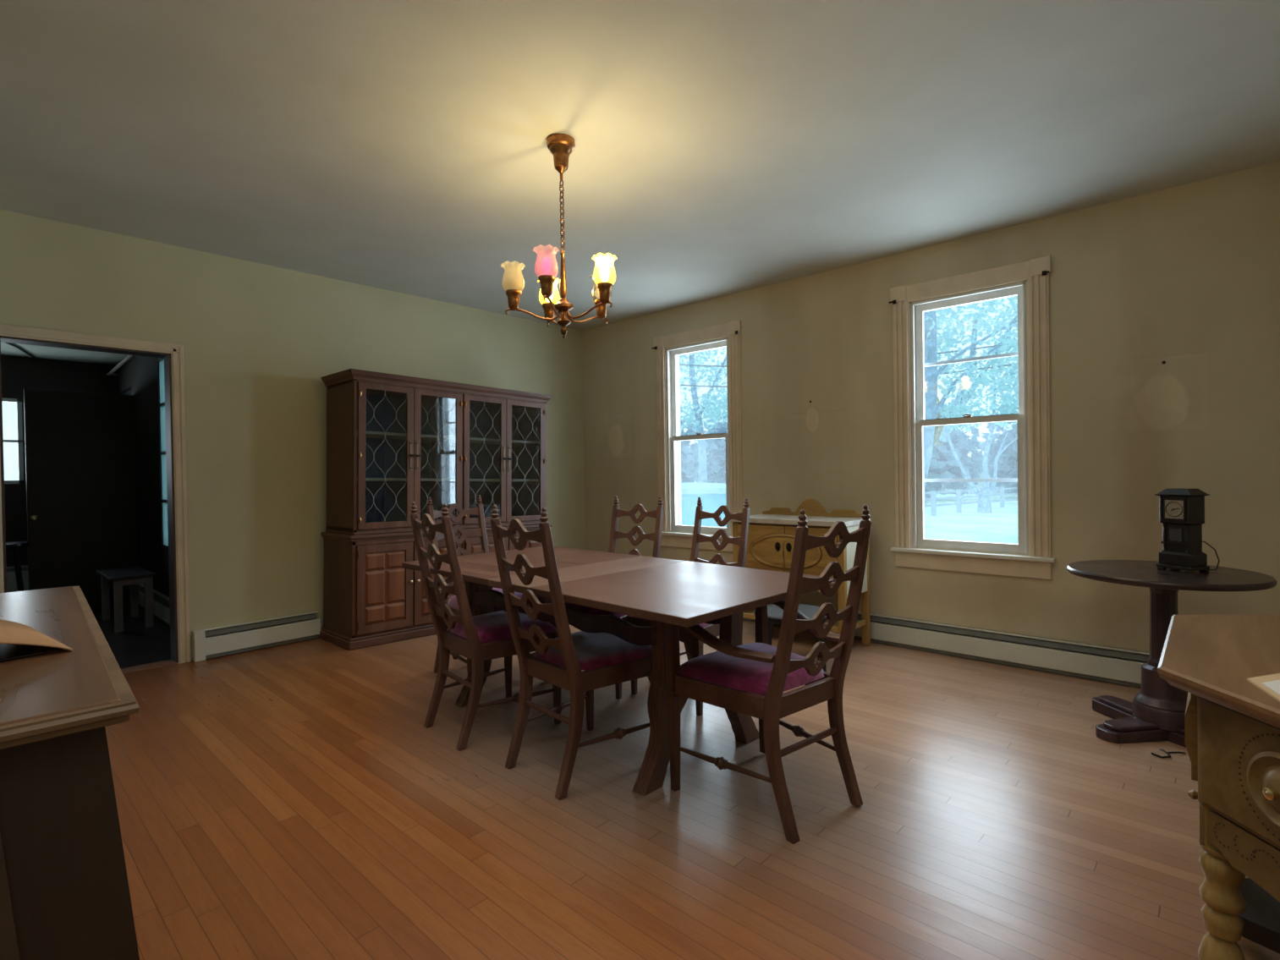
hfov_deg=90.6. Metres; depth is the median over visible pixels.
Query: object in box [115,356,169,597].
wall
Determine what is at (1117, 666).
baseboard heater
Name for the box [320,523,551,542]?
countertop
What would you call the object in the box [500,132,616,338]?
chandelier
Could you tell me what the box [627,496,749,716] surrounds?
dining chair
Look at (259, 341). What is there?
wall
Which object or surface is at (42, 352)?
ceiling
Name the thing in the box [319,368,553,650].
china cabinet
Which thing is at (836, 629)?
shelf
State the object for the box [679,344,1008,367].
overhead wire
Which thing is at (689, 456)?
tree
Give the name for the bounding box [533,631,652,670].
seat cushion
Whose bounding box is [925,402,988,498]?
tree
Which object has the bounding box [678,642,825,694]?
seat cushion
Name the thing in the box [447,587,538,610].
seat cushion
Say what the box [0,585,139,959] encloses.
sideboard
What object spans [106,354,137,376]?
curtain rod
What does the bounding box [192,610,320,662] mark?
baseboard heater
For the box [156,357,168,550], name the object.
window
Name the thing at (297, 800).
floor
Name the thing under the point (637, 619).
seat cushion
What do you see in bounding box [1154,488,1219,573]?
mantel clock
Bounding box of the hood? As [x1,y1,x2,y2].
[1159,495,1204,523]
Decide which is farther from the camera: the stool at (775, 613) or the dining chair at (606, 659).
the stool at (775, 613)
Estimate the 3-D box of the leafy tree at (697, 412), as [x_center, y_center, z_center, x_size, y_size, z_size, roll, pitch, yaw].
[2.042,-2.063,21.446,4.356,8.010,2.833,0,1,43]
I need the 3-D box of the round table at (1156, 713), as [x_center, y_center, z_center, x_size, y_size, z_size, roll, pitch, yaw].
[2.437,0.801,2.943,0.744,0.760,0.744,0,1,43]
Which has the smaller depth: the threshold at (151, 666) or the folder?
the folder
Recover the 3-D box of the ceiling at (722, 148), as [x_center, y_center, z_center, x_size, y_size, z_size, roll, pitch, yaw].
[-0.216,-1.619,2.975,6.030,0.100,5.450,0,1,43]
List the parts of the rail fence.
post, post, rail, rail, rail, post, post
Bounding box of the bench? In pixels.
[95,565,157,632]
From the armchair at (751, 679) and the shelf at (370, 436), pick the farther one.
the shelf at (370, 436)
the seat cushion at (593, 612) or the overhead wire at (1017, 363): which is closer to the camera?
the seat cushion at (593, 612)
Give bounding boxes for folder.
[1247,673,1279,702]
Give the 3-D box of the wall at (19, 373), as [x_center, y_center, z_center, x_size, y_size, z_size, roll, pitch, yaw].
[-6.808,0.002,5.914,0.130,2.480,3.000,0,1,43]
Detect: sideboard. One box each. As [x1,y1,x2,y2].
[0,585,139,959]
[730,499,870,645]
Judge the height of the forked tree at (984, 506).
11.128 m
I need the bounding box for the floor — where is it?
[89,601,1279,959]
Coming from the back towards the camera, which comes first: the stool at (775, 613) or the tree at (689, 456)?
the tree at (689, 456)
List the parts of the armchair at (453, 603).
post, armrest, leg, post, seat frame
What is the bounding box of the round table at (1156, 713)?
[1066,560,1276,747]
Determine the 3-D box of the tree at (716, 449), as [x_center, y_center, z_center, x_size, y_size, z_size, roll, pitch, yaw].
[7.989,-2.235,53.821,7.671,7.789,5.860,0,1,43]
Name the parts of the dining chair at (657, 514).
seat frame, post, leg, post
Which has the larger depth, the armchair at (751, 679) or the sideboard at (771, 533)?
the sideboard at (771, 533)
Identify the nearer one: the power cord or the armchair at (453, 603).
the power cord
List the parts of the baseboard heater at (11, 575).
panel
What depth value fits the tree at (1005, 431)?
61.93 m
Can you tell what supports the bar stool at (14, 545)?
on the floor
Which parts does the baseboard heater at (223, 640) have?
panel, rail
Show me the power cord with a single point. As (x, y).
(1167, 753)
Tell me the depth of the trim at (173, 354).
4.13 m
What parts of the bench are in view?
leg, leg, seat, rail, leg, leg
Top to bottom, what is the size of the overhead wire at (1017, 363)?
0.730 m
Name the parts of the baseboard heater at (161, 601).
panel, rail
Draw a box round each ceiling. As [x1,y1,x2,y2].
[0,0,1279,330]
[0,341,128,364]
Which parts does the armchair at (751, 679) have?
leg, armrest, seat frame, leg, post, armrest, post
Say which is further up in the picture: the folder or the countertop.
the countertop
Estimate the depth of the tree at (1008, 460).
45.28 m
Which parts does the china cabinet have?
door, glass door, handle plate, handle plate, hutch moulding, crown moulding, glass door, door, frame, hutch frame, glass door, door, handle plate, handle plate, door, glass door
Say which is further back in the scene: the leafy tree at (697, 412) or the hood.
the leafy tree at (697, 412)
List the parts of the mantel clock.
dial frame, trunk glass, cord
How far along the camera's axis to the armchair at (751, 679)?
2.22 m
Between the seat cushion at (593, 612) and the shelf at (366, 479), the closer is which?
the seat cushion at (593, 612)
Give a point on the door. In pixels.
(80, 463)
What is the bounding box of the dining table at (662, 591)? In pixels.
[401,545,833,796]
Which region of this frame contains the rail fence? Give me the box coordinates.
[924,486,1017,516]
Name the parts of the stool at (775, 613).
leg, seat, leg, leg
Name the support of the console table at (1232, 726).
on the floor
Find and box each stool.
[5,541,30,591]
[753,604,826,671]
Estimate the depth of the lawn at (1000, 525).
25.78 m
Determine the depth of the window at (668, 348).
5.90 m
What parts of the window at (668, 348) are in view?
storm frame, sash, sash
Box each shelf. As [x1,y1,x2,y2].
[357,430,539,445]
[357,477,539,481]
[743,608,866,633]
[1239,878,1279,954]
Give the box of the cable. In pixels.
[5,342,38,360]
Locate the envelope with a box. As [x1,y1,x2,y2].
[0,619,72,661]
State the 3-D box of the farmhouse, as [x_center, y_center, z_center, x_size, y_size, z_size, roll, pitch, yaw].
[32.834,-0.576,52.003,15.200,3.400,8.180,0,1,43]
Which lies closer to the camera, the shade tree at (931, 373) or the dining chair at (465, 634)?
the dining chair at (465, 634)
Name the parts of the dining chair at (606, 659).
post, post, leg, seat frame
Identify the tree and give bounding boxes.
[679,346,727,483]
[680,415,708,483]
[697,409,727,483]
[923,295,1018,490]
[924,396,951,505]
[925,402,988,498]
[936,296,1018,513]
[979,402,1018,495]
[1004,395,1018,433]
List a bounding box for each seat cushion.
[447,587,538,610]
[450,610,557,642]
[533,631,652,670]
[564,602,624,617]
[633,616,708,627]
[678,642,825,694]
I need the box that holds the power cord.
[1151,748,1186,758]
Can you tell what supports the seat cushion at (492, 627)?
on the dining chair at (465, 634)
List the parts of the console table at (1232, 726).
panel, leg, drawer, knob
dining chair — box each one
[410,501,561,751]
[490,505,653,800]
[549,495,663,699]
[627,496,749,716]
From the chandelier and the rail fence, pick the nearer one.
the chandelier
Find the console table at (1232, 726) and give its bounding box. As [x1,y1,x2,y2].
[1157,615,1279,959]
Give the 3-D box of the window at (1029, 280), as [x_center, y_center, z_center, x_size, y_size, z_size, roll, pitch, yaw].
[2.231,-0.380,4.289,1.000,1.998,0.251,0,1,43]
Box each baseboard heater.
[6,565,28,593]
[129,583,170,626]
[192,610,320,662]
[742,603,1149,687]
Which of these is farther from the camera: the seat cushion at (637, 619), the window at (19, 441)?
the window at (19, 441)
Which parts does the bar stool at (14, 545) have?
leg, seat, leg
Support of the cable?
attached to the ceiling at (42, 352)
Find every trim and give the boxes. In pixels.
[0,324,191,664]
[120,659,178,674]
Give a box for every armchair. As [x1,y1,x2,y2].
[426,494,538,674]
[664,504,871,844]
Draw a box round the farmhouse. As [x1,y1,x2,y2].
[942,463,1011,494]
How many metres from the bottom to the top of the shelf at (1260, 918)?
0.050 m
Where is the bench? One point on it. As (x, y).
(132, 576)
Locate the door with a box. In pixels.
[23,388,137,605]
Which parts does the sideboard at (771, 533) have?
leg, door, carved panel, pull, pull, carved panel, door, leg, panel, leg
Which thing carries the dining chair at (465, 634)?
on the floor
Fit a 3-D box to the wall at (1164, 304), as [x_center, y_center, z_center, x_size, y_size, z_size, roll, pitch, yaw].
[1.636,-0.189,4.886,5.900,2.860,0.185,0,1,43]
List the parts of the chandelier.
lamp shade, arm, lamp shade, lamp shade, arm, arm, chain, stem, arm, arm, lamp shade, lamp shade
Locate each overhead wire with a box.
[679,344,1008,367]
[680,362,1017,387]
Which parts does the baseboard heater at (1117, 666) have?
panel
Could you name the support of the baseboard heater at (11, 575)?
attached to the wall at (19, 373)
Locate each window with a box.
[1,397,23,483]
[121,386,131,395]
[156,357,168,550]
[651,319,742,552]
[888,255,1055,579]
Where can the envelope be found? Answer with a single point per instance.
(17, 640)
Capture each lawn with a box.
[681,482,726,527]
[694,480,1018,543]
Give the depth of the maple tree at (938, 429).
37.73 m
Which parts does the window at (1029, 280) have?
sash, sash, storm frame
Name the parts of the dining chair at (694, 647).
leg, seat frame, post, leg, post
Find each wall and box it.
[0,208,585,660]
[0,354,116,566]
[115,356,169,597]
[582,161,1279,653]
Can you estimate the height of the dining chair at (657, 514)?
1.082 m
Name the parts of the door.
knob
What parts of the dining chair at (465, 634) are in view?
post, post, seat frame, leg, leg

